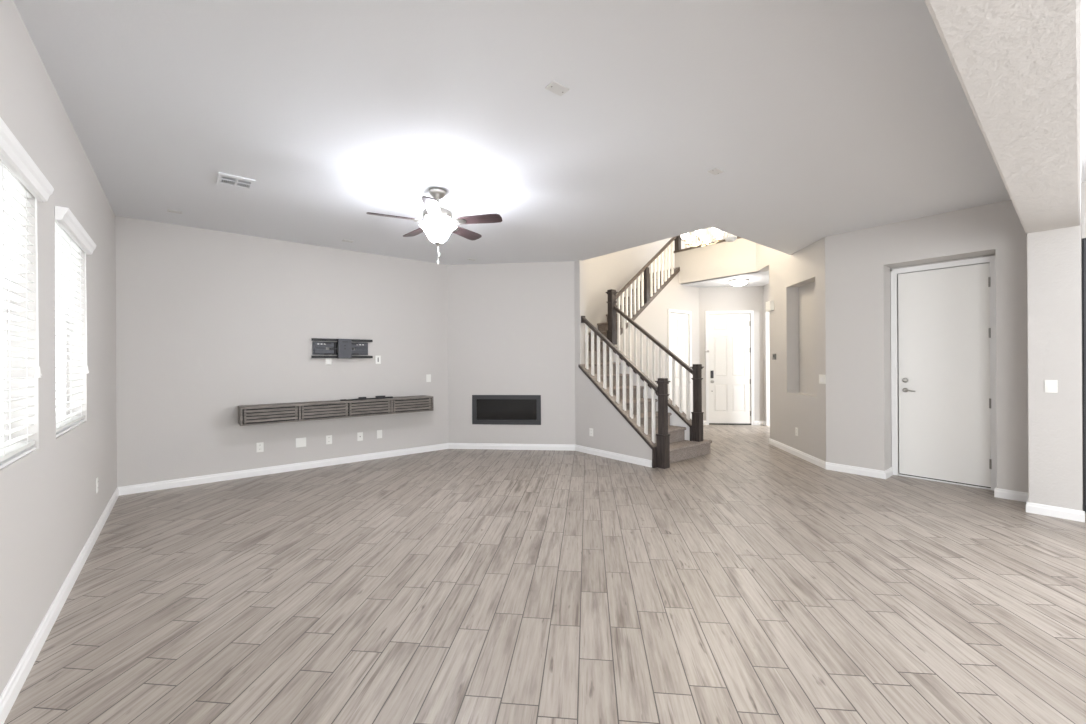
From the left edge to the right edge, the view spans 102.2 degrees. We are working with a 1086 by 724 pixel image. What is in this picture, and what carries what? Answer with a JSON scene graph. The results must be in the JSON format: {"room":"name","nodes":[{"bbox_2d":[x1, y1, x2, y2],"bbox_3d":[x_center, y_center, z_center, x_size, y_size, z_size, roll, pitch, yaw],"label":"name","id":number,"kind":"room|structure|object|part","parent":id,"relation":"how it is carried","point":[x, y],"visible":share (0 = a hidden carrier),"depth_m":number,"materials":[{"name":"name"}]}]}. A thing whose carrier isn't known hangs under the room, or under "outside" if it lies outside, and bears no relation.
{"room":"living room","nodes":[
{"label":"living room","id":0,"kind":"room"},
{"bbox_2d":[0,0,116,695],"bbox_3d":[-1.059,-0.094,0.317,0.150,2.860,10.830,0,0,-39],"label":"wall","id":1,"kind":"structure","parent":0,"point":[50,504],"depth_m":2.24,"materials":[{"name":"grey paint"}]},
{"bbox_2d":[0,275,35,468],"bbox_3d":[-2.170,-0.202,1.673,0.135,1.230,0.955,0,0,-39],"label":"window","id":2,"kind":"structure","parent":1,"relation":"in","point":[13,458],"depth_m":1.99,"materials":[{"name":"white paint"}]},
{"bbox_3d":[-2.203,-0.202,1.647,0.050,1.230,0.955,0,0,-39],"label":"frame","id":3,"kind":"part","parent":2,"relation":"part of","materials":[{"name":"white paint"}]},
{"bbox_3d":[-2.162,0.407,1.677,0.125,0.012,0.953,0,0,-39],"label":"sill","id":4,"kind":"part","parent":2,"relation":"part of","materials":[{"name":"white paint"}]},
{"bbox_2d":[0,117,53,461],"bbox_3d":[-2.114,-0.230,1.722,0.111,1.234,0.975,0,0,-39],"label":"window blind","id":5,"kind":"object","parent":2,"relation":"attached to","point":[13,155],"visible":1,"depth_m":1.88,"materials":[{"name":"white paint"}]},
{"bbox_3d":[-2.132,0.378,1.702,0.050,0.018,0.927,0,0,-39],"label":"rail","id":6,"kind":"part","parent":5,"relation":"part of","materials":[{"name":"white plastic"}]},
{"bbox_3d":[-2.377,-0.368,2.057,0.005,0.805,0.014,0,0,-28],"label":"lift cord","id":7,"kind":"part","parent":5,"relation":"part of","materials":[{"name":"white fabric"}]},
{"bbox_3d":[-2.384,-0.373,2.066,0.005,0.795,0.014,0,0,-28],"label":"lift cord","id":8,"kind":"part","parent":5,"relation":"part of","materials":[{"name":"white fabric"}]},
{"bbox_2d":[0,487,118,723],"bbox_3d":[-0.971,1.292,0.350,0.016,0.088,10.580,0,0,-39],"label":"baseboard","id":9,"kind":"structure","parent":1,"relation":"attached to","point":[20,674],"depth_m":2.14,"materials":[{"name":"white paint"}]},
{"bbox_2d":[55,302,84,436],"bbox_3d":[-3.001,-0.197,2.692,0.135,1.230,0.955,0,0,-39],"label":"window","id":10,"kind":"structure","parent":1,"relation":"in","point":[62,356],"depth_m":3.00,"materials":[{"name":"white paint"}]},
{"bbox_3d":[-3.034,-0.197,2.665,0.050,1.230,0.955,0,0,-39],"label":"frame","id":11,"kind":"part","parent":10,"relation":"part of","materials":[{"name":"white paint"}]},
{"bbox_3d":[-2.994,0.412,2.696,0.125,0.012,0.953,0,0,-39],"label":"sill","id":12,"kind":"part","parent":10,"relation":"part of","materials":[{"name":"white paint"}]},
{"bbox_2d":[55,206,95,432],"bbox_3d":[-2.945,-0.225,2.740,0.111,1.234,0.975,0,0,-39],"label":"window blind","id":13,"kind":"object","parent":10,"relation":"attached to","point":[67,256],"visible":0.76,"depth_m":2.73,"materials":[{"name":"white paint"}]},
{"bbox_3d":[-2.963,0.383,2.720,0.050,0.018,0.927,0,0,-39],"label":"rail","id":14,"kind":"part","parent":13,"relation":"part of","materials":[{"name":"white plastic"}]},
{"bbox_3d":[-3.208,-0.363,3.076,0.005,0.805,0.014,0,0,-39],"label":"lift cord","id":15,"kind":"part","parent":13,"relation":"part of","materials":[{"name":"white fabric"}]},
{"bbox_2d":[96,477,97,492],"bbox_3d":[-3.495,0.965,3.437,0.008,0.114,0.072,0,0,-39],"label":"wall outlet","id":16,"kind":"object","parent":1,"relation":"attached to","point":[97,477],"visible":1,"depth_m":3.42,"materials":[{"name":"white plastic"}]},
{"bbox_2d":[115,216,447,486],"bbox_3d":[-2.947,-0.082,5.668,3.690,2.860,0.150,0,0,-39],"label":"wall","id":17,"kind":"structure","parent":0,"point":[210,323],"depth_m":5.20,"materials":[{"name":"grey paint"}]},
{"bbox_2d":[256,442,263,451],"bbox_3d":[-3.369,1.015,5.217,0.072,0.114,0.008,0,0,-39],"label":"wall outlet","id":18,"kind":"object","parent":17,"relation":"attached to","point":[259,446],"visible":1,"depth_m":5.22,"materials":[{"name":"white plastic"}]},
{"bbox_2d":[118,443,448,495],"bbox_3d":[-2.887,1.303,5.604,3.690,0.088,0.016,0,0,-39],"label":"baseboard","id":19,"kind":"structure","parent":17,"relation":"attached to","point":[160,485],"depth_m":5.25,"materials":[{"name":"white paint"}]},
{"bbox_2d":[296,437,305,447],"bbox_3d":[-3.033,1.008,5.492,0.116,0.116,0.006,0,0,-39],"label":"wall plate","id":20,"kind":"object","parent":17,"relation":"attached to","point":[300,442],"visible":1,"depth_m":5.49,"materials":[{"name":"white plastic"}]},
{"bbox_2d":[326,435,331,443],"bbox_3d":[-2.781,1.011,5.696,0.072,0.114,0.008,0,0,-39],"label":"wall outlet","id":21,"kind":"object","parent":17,"relation":"attached to","point":[329,437],"visible":1,"depth_m":5.70,"materials":[{"name":"white plastic"}]},
{"bbox_2d":[326,358,331,364],"bbox_3d":[-2.788,-0.015,5.697,0.072,0.096,0.006,0,0,-39],"label":"wall plate","id":22,"kind":"object","parent":17,"relation":"attached to","point":[328,360],"visible":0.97,"depth_m":5.69,"materials":[{"name":"white plastic"}]},
{"bbox_2d":[238,395,433,425],"bbox_3d":[-2.555,0.581,5.682,2.285,0.244,0.316,0,0,-39],"label":"console","id":23,"kind":"object","parent":17,"relation":"attached to","point":[258,414],"depth_m":5.44,"materials":[{"name":"grey wood"}]},
{"bbox_3d":[-3.122,0.608,5.040,0.534,0.158,0.030,0,0,-39],"label":"slatted door","id":24,"kind":"part","parent":23,"relation":"part of","materials":[{"name":"grey wood"}]},
{"bbox_3d":[-2.680,0.605,5.401,0.524,0.158,0.030,0,0,-39],"label":"slatted door","id":25,"kind":"part","parent":23,"relation":"part of","materials":[{"name":"grey wood"}]},
{"bbox_3d":[-2.338,0.478,5.831,0.675,0.040,0.045,0,0,-39],"label":"power strip","id":26,"kind":"part","parent":23,"relation":"part of","materials":[{"name":"plastic"}]},
{"bbox_3d":[-2.261,0.603,5.742,0.524,0.158,0.030,0,0,-39],"label":"slatted door","id":27,"kind":"part","parent":23,"relation":"part of","materials":[{"name":"grey wood"}]},
{"bbox_3d":[-1.815,0.600,6.106,0.543,0.158,0.030,0,0,-39],"label":"slatted door","id":28,"kind":"part","parent":23,"relation":"part of","materials":[{"name":"grey wood"}]},
{"bbox_2d":[311,338,372,357],"bbox_3d":[-2.627,-0.174,5.763,0.753,0.256,0.104,0,0,-39],"label":"bracket","id":29,"kind":"object","parent":17,"relation":"attached to","point":[345,347],"visible":1,"depth_m":5.71,"materials":[{"name":"black metal"}]},
{"bbox_3d":[-2.799,-0.213,5.643,0.260,0.050,0.018,0,0,-39],"label":"folding arm","id":30,"kind":"part","parent":29,"relation":"part of","materials":[{"name":"grey metal"}]},
{"bbox_3d":[-2.806,-0.133,5.637,0.240,0.050,0.018,0,0,-39],"label":"folding arm","id":31,"kind":"part","parent":29,"relation":"part of","materials":[{"name":"grey metal"}]},
{"bbox_3d":[-2.666,-0.179,5.787,0.683,0.170,0.020,0,0,-39],"label":"wall plate","id":32,"kind":"part","parent":29,"relation":"part of","materials":[{"name":"grey metal"}]},
{"bbox_3d":[-2.602,-0.174,5.746,0.165,0.256,0.043,0,0,-39],"label":"plate","id":33,"kind":"part","parent":29,"relation":"part of","materials":[{"name":"grey metal"}]},
{"bbox_3d":[-2.492,-0.135,5.893,0.240,0.050,0.018,0,0,-39],"label":"folding arm","id":34,"kind":"part","parent":29,"relation":"part of","materials":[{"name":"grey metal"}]},
{"bbox_3d":[-2.500,-0.215,5.887,0.260,0.050,0.018,0,0,-39],"label":"folding arm","id":35,"kind":"part","parent":29,"relation":"part of","materials":[{"name":"grey metal"}]},
{"bbox_2d":[357,432,362,440],"bbox_3d":[-2.478,1.011,5.939,0.072,0.114,0.016,0,0,-39],"label":"wall plate","id":36,"kind":"object","parent":17,"relation":"attached to","point":[359,434],"visible":1,"depth_m":5.94,"materials":[{"name":"white plastic"}]},
{"bbox_2d":[375,356,380,363],"bbox_3d":[-2.295,-0.032,6.099,0.072,0.114,0.006,0,0,-39],"label":"wall plate","id":37,"kind":"object","parent":17,"relation":"attached to","point":[377,358],"visible":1,"depth_m":6.09,"materials":[{"name":"white plastic"}]},
{"bbox_2d":[377,430,381,438],"bbox_3d":[-2.278,1.007,6.108,0.072,0.114,0.006,0,0,-39],"label":"wall plate","id":38,"kind":"object","parent":17,"relation":"attached to","point":[379,432],"visible":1,"depth_m":6.11,"materials":[{"name":"white plastic"}]},
{"bbox_2d":[426,374,430,381],"bbox_3d":[-1.716,0.243,6.571,0.072,0.114,0.006,0,0,-39],"label":"wall plate","id":39,"kind":"object","parent":17,"relation":"attached to","point":[428,376],"visible":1,"depth_m":6.57,"materials":[{"name":"white plastic"}]},
{"bbox_2d":[447,261,574,444],"bbox_3d":[-0.489,-0.097,6.747,1.959,2.860,0.140,0,0,6],"label":"wall","id":40,"kind":"structure","parent":0,"point":[511,326],"depth_m":6.67,"materials":[{"name":"grey paint"}]},
{"bbox_2d":[472,395,540,424],"bbox_3d":[-0.552,0.728,6.742,1.060,0.450,0.148,0,0,6],"label":"linear fireplace","id":41,"kind":"object","parent":40,"relation":"attached to","point":[486,409],"visible":1,"depth_m":6.68,"materials":[{"name":"grey"}]},
{"bbox_3d":[-0.557,0.877,6.682,0.920,0.016,0.007,0,0,6],"label":"trim","id":42,"kind":"part","parent":41,"relation":"part of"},
{"bbox_3d":[-0.557,0.728,6.689,0.924,0.314,0.004,0,0,6],"label":"glass","id":43,"kind":"part","parent":41,"relation":"part of","materials":[{"name":"black glass"}]},
{"bbox_2d":[449,443,574,450],"bbox_3d":[-0.488,1.289,6.670,1.959,0.088,0.016,0,0,6],"label":"baseboard","id":44,"kind":"structure","parent":40,"relation":"attached to","point":[570,447],"depth_m":6.66,"materials":[{"name":"white paint"}]},
{"bbox_2d":[4,425,1085,723],"bbox_3d":[3.817,1.367,4.269,12.700,0.120,11.000,0,0,-39],"label":"floor","id":45,"kind":"structure","parent":0,"point":[748,580],"depth_m":2.42,"materials":[{"name":"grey wood"}]},
{"bbox_2d":[581,316,669,468],"bbox_3d":[1.082,0.317,5.992,0.144,2.013,1.444,0,0,-39],"label":"stair railing","id":46,"kind":"object","parent":45,"relation":"on","point":[663,438],"visible":1,"depth_m":5.72,"materials":[{"name":"brown wood"}]},
{"bbox_3d":[1.022,-0.144,6.007,0.066,1.058,1.315,0,0,-39],"label":"handrail","id":47,"kind":"part","parent":46,"relation":"part of","materials":[{"name":"brown wood"}]},
{"bbox_3d":[1.503,0.762,5.488,0.134,1.118,0.134,0,0,-39],"label":"newel post","id":48,"kind":"part","parent":46,"relation":"part of","materials":[{"name":"brown wood"}]},
{"bbox_2d":[578,267,711,467],"bbox_3d":[1.805,-0.283,7.404,3.136,3.205,2.490,0,0,-39],"label":"staircase","id":49,"kind":"structure","parent":45,"relation":"on","point":[680,448],"depth_m":6.41,"materials":[{"name":"grey wood"}]},
{"bbox_3d":[1.009,0.678,6.022,0.148,1.292,1.338,0,0,-39],"label":"skirt trim","id":50,"kind":"part","parent":49,"relation":"part of","materials":[{"name":"brown wood"}]},
{"bbox_2d":[606,236,676,344],"bbox_3d":[1.865,-1.402,8.027,1.948,2.202,0.146,0,0,-39],"label":"stair railing","id":51,"kind":"object","parent":49,"relation":"on","point":[646,294],"visible":0.96,"depth_m":7.92,"materials":[{"name":"brown wood"}]},
{"bbox_3d":[1.171,-0.762,7.457,0.146,0.930,0.146,0,0,-39],"label":"newel post","id":52,"kind":"part","parent":51,"relation":"part of","materials":[{"name":"brown wood"}]},
{"bbox_3d":[1.904,-1.768,8.066,1.835,1.471,0.066,0,0,-39],"label":"handrail","id":53,"kind":"part","parent":51,"relation":"part of","materials":[{"name":"brown wood"}]},
{"bbox_3d":[1.898,-1.406,8.060,0.084,0.660,0.084,0,0,-39],"label":"post","id":54,"kind":"part","parent":51,"relation":"part of","materials":[{"name":"brown wood"}]},
{"bbox_3d":[1.676,0.440,6.872,0.118,1.381,1.506,0,0,-39],"label":"skirt trim","id":55,"kind":"part","parent":49,"relation":"part of","materials":[{"name":"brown wood"}]},
{"bbox_2d":[614,306,703,441],"bbox_3d":[1.744,0.082,6.840,0.134,2.098,1.600,0,0,-39],"label":"stair railing","id":56,"kind":"object","parent":49,"relation":"on","point":[696,370],"visible":0.86,"depth_m":6.54,"materials":[{"name":"brown wood"}]},
{"bbox_3d":[1.688,-0.389,6.866,0.066,1.155,1.493,0,0,-39],"label":"handrail","id":57,"kind":"part","parent":56,"relation":"part of","materials":[{"name":"brown wood"}]},
{"bbox_3d":[2.210,0.580,6.272,0.134,1.096,0.134,0,0,-39],"label":"newel post","id":58,"kind":"part","parent":56,"relation":"part of","materials":[{"name":"brown wood"}]},
{"bbox_2d":[1027,225,1082,510],"bbox_3d":[4.573,0.090,3.911,0.690,2.425,0.296,0,0,-39],"label":"wall pier","id":59,"kind":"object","parent":45,"relation":"on","point":[1053,256],"visible":0.95,"depth_m":3.69,"materials":[{"name":"grey paint"}]},
{"bbox_2d":[1045,380,1057,392],"bbox_3d":[4.292,0.205,3.701,0.010,0.108,0.072,0,0,-39],"label":"light switch","id":60,"kind":"object","parent":59,"relation":"attached to","point":[1051,386],"visible":1,"depth_m":3.70,"materials":[{"name":"white plastic"}]},
{"bbox_2d":[1026,498,1084,521],"bbox_3d":[4.456,1.259,3.812,0.406,0.088,0.324,0,0,-39],"label":"baseboard","id":61,"kind":"object","parent":59,"relation":"attached to","point":[1041,509],"visible":0.83,"depth_m":3.68,"materials":[{"name":"white paint"}]},
{"bbox_2d":[1081,238,1085,512],"bbox_3d":[5.150,0.119,3.580,0.693,2.360,0.938,0,0,-39],"label":"tall cabinet","id":62,"kind":"object","parent":45,"relation":"on","point":[1083,243],"visible":0.98,"depth_m":3.75,"materials":[{"name":"grey"}]},
{"bbox_3d":[4.914,0.090,3.388,0.021,2.260,0.918,0,0,-39],"label":"cabinet door","id":63,"kind":"part","parent":62,"relation":"part of","materials":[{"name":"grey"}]},
{"bbox_2d":[13,0,1085,264],"bbox_3d":[2.029,-1.682,2.721,8.000,0.340,10.840,0,0,-39],"label":"ceiling","id":64,"kind":"structure","parent":0,"point":[820,119],"depth_m":2.71,"materials":[{"name":"white paint"}]},
{"bbox_2d":[217,172,254,190],"bbox_3d":[-2.540,-1.488,3.624,0.242,0.012,0.270,0,0,-39],"label":"ceiling vent","id":65,"kind":"object","parent":64,"relation":"in","point":[224,179],"visible":1,"depth_m":3.62,"materials":[{"name":"white metal"}]},
{"bbox_2d":[366,188,501,264],"bbox_3d":[-0.953,-1.179,3.868,1.119,0.650,1.092,0,0,-39],"label":"ceiling fan","id":66,"kind":"object","parent":64,"relation":"hanging from","point":[438,224],"visible":1,"depth_m":3.78,"materials":[{"name":"silver metal"}]},
{"bbox_3d":[-1.280,-1.224,3.679,0.377,0.038,0.130,0,0,-25],"label":"blade","id":67,"kind":"part","parent":66,"relation":"part of","materials":[{"name":"brown wood"}]},
{"bbox_3d":[-1.193,-1.225,4.134,0.130,0.038,0.377,0,0,-43],"label":"blade","id":68,"kind":"part","parent":66,"relation":"part of","materials":[{"name":"brown wood"}]},
{"bbox_3d":[-0.874,-1.227,3.457,0.130,0.038,0.377,0,0,-7],"label":"blade","id":69,"kind":"part","parent":66,"relation":"part of","materials":[{"name":"brown wood"}]},
{"bbox_3d":[-0.923,-1.119,3.847,0.310,0.146,0.310,0,0,-39],"label":"lamp shade","id":70,"kind":"part","parent":66,"relation":"part of","materials":[{"name":"white glass"}]},
{"bbox_3d":[-0.734,-1.228,4.192,0.130,0.038,0.377,0,0,29],"label":"blade","id":71,"kind":"part","parent":66,"relation":"part of","materials":[{"name":"brown wood"}]},
{"bbox_3d":[-0.537,-1.229,3.773,0.377,0.038,0.130,0,0,11],"label":"blade","id":72,"kind":"part","parent":66,"relation":"part of","materials":[{"name":"brown wood"}]},
{"bbox_2d":[725,236,736,241],"bbox_3d":[2.302,-1.502,5.370,0.140,0.044,0.140,0,0,-39],"label":"smoke detector","id":73,"kind":"object","parent":64,"relation":"attached to","point":[730,238],"visible":1,"depth_m":5.33,"materials":[{"name":"white plastic"}]},
{"bbox_2d":[924,0,1081,235],"bbox_3d":[2.154,-1.318,1.950,6.905,0.430,0.305,0,0,-39],"label":"beam","id":74,"kind":"structure","parent":64,"relation":"attached to","point":[1017,64],"depth_m":1.76,"materials":[{"name":"grey paint"}]},
{"bbox_2d":[574,260,651,459],"bbox_3d":[0.872,-1.475,6.178,0.115,5.600,3.220,0,0,-39],"label":"wall","id":75,"kind":"structure","parent":0,"point":[612,432],"depth_m":6.30,"materials":[{"name":"grey paint"}]},
{"bbox_2d":[589,428,592,435],"bbox_3d":[0.696,1.012,6.314,0.008,0.114,0.072,0,0,-39],"label":"wall outlet","id":76,"kind":"object","parent":75,"relation":"attached to","point":[590,429],"visible":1,"depth_m":6.32,"materials":[{"name":"white plastic"}]},
{"bbox_2d":[575,445,651,466],"bbox_3d":[0.920,1.280,6.035,0.016,0.088,1.400,0,0,-39],"label":"baseboard","id":77,"kind":"structure","parent":75,"relation":"attached to","point":[626,458],"depth_m":5.95,"materials":[{"name":"white paint"}]},
{"bbox_2d":[584,227,716,341],"bbox_3d":[2.114,-1.483,9.365,6.070,5.600,0.150,0,0,-39],"label":"wall","id":78,"kind":"structure","parent":0,"point":[603,273],"depth_m":8.67,"materials":[{"name":"grey paint"}]},
{"bbox_2d":[613,352,689,440],"bbox_3d":[1.670,0.434,6.894,0.100,1.392,1.505,0,0,-39],"label":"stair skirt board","id":79,"kind":"structure","parent":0,"point":[675,420],"depth_m":6.71,"materials":[{"name":"white paint"}]},
{"bbox_2d":[614,273,698,411],"bbox_3d":[2.244,-0.245,8.401,2.700,3.123,0.100,0,0,-39],"label":"wall","id":80,"kind":"structure","parent":0,"point":[653,319],"depth_m":8.39,"materials":[{"name":"grey paint"}]},
{"bbox_2d":[668,309,691,419],"bbox_3d":[2.726,0.142,8.722,0.786,2.343,0.099,0,0,-39],"label":"door","id":81,"kind":"structure","parent":80,"relation":"in","point":[679,325],"depth_m":8.77,"materials":[{"name":"white paint"}]},
{"bbox_2d":[675,238,755,283],"bbox_3d":[3.209,-1.874,8.202,0.120,0.630,1.640,0,0,-39],"label":"wall","id":82,"kind":"structure","parent":0,"point":[737,257],"depth_m":8.09,"materials":[{"name":"grey paint"}]},
{"bbox_2d":[674,228,740,253],"bbox_3d":[3.177,-2.655,8.232,0.185,0.929,1.600,0,0,-39],"label":"balcony railing","id":83,"kind":"object","parent":82,"relation":"on","point":[678,239],"visible":0.2,"depth_m":8.55,"materials":[{"name":"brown wood"}]},
{"bbox_3d":[2.702,-2.669,8.786,0.130,0.894,0.130,0,0,-39],"label":"newel post","id":84,"kind":"part","parent":83,"relation":"part of","materials":[{"name":"brown wood"}]},
{"bbox_2d":[683,270,768,287],"bbox_3d":[4.301,-1.726,9.158,2.940,0.320,2.940,0,0,-39],"label":"ceiling","id":85,"kind":"structure","parent":0,"point":[755,278],"depth_m":8.49,"materials":[{"name":"white paint"}]},
{"bbox_2d":[729,279,748,286],"bbox_3d":[3.740,-1.501,8.376,0.350,0.122,0.350,0,0,-39],"label":"flush ceiling light","id":86,"kind":"object","parent":85,"relation":"attached to","point":[735,282],"visible":1,"depth_m":8.27,"materials":[{"name":"white glass"}]},
{"bbox_2d":[722,231,734,239],"bbox_3d":[5.394,-3.098,10.055,0.100,2.410,2.940,0,0,-39],"label":"wall","id":87,"kind":"structure","parent":0,"point":[729,234],"depth_m":11.00,"materials":[{"name":"grey paint"}]},
{"bbox_2d":[699,286,763,420],"bbox_3d":[3.923,-0.134,9.187,1.287,2.880,0.150,0,0,6],"label":"wall","id":88,"kind":"structure","parent":0,"point":[747,298],"depth_m":9.09,"materials":[{"name":"grey paint"}]},
{"bbox_2d":[705,310,754,424],"bbox_3d":[3.863,0.123,9.135,1.004,2.368,0.166,0,0,6],"label":"door","id":89,"kind":"structure","parent":88,"relation":"in","point":[729,370],"depth_m":9.12,"materials":[{"name":"white paint"}]},
{"bbox_2d":[703,420,765,425],"bbox_3d":[3.800,1.263,9.064,1.528,0.088,0.217,0,0,1],"label":"baseboard","id":90,"kind":"structure","parent":88,"relation":"attached to","point":[704,421],"depth_m":9.04,"materials":[{"name":"white paint"}]},
{"bbox_2d":[763,284,768,420],"bbox_3d":[4.541,-0.137,8.303,0.120,2.880,1.485,0,0,6],"label":"wall","id":91,"kind":"structure","parent":0,"point":[766,287],"depth_m":8.97,"materials":[{"name":"grey paint"}]},
{"bbox_2d":[766,312,769,425],"bbox_3d":[4.950,0.131,8.472,0.902,2.339,0.831,0,0,6],"label":"door","id":92,"kind":"structure","parent":91,"relation":"in","point":[767,313],"depth_m":8.91,"materials":[{"name":"white paint"}]},
{"bbox_2d":[756,243,788,271],"bbox_3d":[3.682,-2.912,6.903,0.170,2.760,1.301,0,0,6],"label":"wall","id":93,"kind":"structure","parent":0,"point":[762,252],"depth_m":7.15,"materials":[{"name":"grey paint"}]},
{"bbox_2d":[769,237,825,461],"bbox_3d":[3.625,-0.112,6.171,0.170,2.840,1.669,0,0,6],"label":"wall","id":94,"kind":"structure","parent":0,"point":[790,409],"depth_m":6.30,"materials":[{"name":"grey paint"}]},
{"bbox_2d":[766,301,773,311],"bbox_3d":[3.582,-0.882,6.921,0.056,0.152,0.184,0,0,6],"label":"door chime","id":95,"kind":"object","parent":94,"relation":"attached to","point":[770,304],"visible":1,"depth_m":6.86,"materials":[{"name":"white plastic"}]},
{"bbox_2d":[769,438,826,468],"bbox_3d":[3.540,1.265,6.181,0.016,0.088,1.683,0,0,6],"label":"baseboard","id":96,"kind":"structure","parent":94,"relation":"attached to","point":[800,454],"depth_m":6.00,"materials":[{"name":"white paint"}]},
{"bbox_2d":[819,374,825,383],"bbox_3d":[3.461,0.213,5.434,0.011,0.114,0.144,0,0,6],"label":"light switch","id":97,"kind":"object","parent":94,"relation":"attached to","point":[822,378],"visible":1,"depth_m":5.42,"materials":[{"name":"white plastic"}]},
{"bbox_2d":[799,281,815,394],"bbox_3d":[3.739,-0.113,6.160,0.060,2.840,1.669,0,0,6],"label":"wall","id":98,"kind":"structure","parent":0,"point":[807,364],"depth_m":6.14,"materials":[{"name":"grey paint"}]},
{"bbox_2d":[825,200,1027,492],"bbox_3d":[4.105,-0.115,4.792,0.300,2.840,1.695,0,0,-39],"label":"wall","id":99,"kind":"structure","parent":0,"point":[858,263],"depth_m":4.92,"materials":[{"name":"grey paint"}]},
{"bbox_2d":[826,462,1028,501],"bbox_3d":[4.090,1.262,4.787,0.291,0.088,1.677,0,0,-39],"label":"baseboard","id":100,"kind":"structure","parent":99,"relation":"attached to","point":[999,493],"depth_m":4.95,"materials":[{"name":"white paint"}]},
{"bbox_2d":[891,254,994,473],"bbox_3d":[4.374,-0.116,4.795,0.120,2.840,1.500,0,0,-39],"label":"wall","id":101,"kind":"structure","parent":0,"point":[993,254],"depth_m":5.04,"materials":[{"name":"grey paint"}]},
{"bbox_2d":[891,256,996,490],"bbox_3d":[4.354,0.116,4.779,0.135,2.375,0.866,0,0,-39],"label":"door","id":102,"kind":"structure","parent":101,"relation":"in","point":[943,368],"depth_m":4.74,"materials":[{"name":"white paint"}]},
{"bbox_3d":[4.143,0.320,4.963,0.041,0.052,0.120,0,0,-39],"label":"lever handle","id":103,"kind":"part","parent":102,"relation":"part of","materials":[{"name":"silver metal"}]},
{"bbox_2d":[1081,267,1082,486],"bbox_3d":[7.039,-0.132,2.840,0.100,2.840,4.500,0,0,-39],"label":"wall","id":104,"kind":"structure","parent":0,"point":[1081,267],"depth_m":4.54,"materials":[{"name":"grey paint"}]},
{"bbox_2d":[1081,182,1085,241],"bbox_3d":[5.411,-1.304,3.768,1.240,0.478,0.988,0,0,-39],"label":"cabinet","id":105,"kind":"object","parent":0,"point":[1083,184],"depth_m":3.75,"materials":[{"name":"grey paint"}]},
{"bbox_3d":[3.169,-4.339,8.027,6.100,0.100,3.600,0,0,-39],"label":"ceiling","id":106,"kind":"structure","parent":0,"visible":0},
{"bbox_2d":[681,228,723,246],"bbox_3d":[2.483,-3.046,6.868,0.639,2.473,0.662,0,0,-39],"label":"chandelier","id":107,"kind":"object","parent":106,"relation":"hanging from","point":[718,234],"visible":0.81,"depth_m":6.84,"materials":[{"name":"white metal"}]},
{"bbox_3d":[2.220,-1.972,6.871,0.132,0.104,0.130,0,0,-39],"label":"lamp shade","id":108,"kind":"part","parent":107,"relation":"part of","materials":[{"name":"white glass"}]},
{"bbox_3d":[2.358,-1.973,7.103,0.132,0.104,0.130,0,0,-39],"label":"lamp shade","id":109,"kind":"part","parent":107,"relation":"part of","materials":[{"name":"white glass"}]},
{"bbox_3d":[2.628,-1.975,7.100,0.132,0.104,0.130,0,0,-39],"label":"lamp shade","id":110,"kind":"part","parent":107,"relation":"part of","materials":[{"name":"white glass"}]},
{"bbox_3d":[2.622,-1.975,6.632,0.132,0.104,0.130,0,0,-39],"label":"lamp shade","id":111,"kind":"part","parent":107,"relation":"part of","materials":[{"name":"white glass"}]},
{"bbox_3d":[2.760,-1.976,6.864,0.132,0.104,0.130,0,0,-39],"label":"lamp shade","id":112,"kind":"part","parent":107,"relation":"part of","materials":[{"name":"white glass"}]}
]}

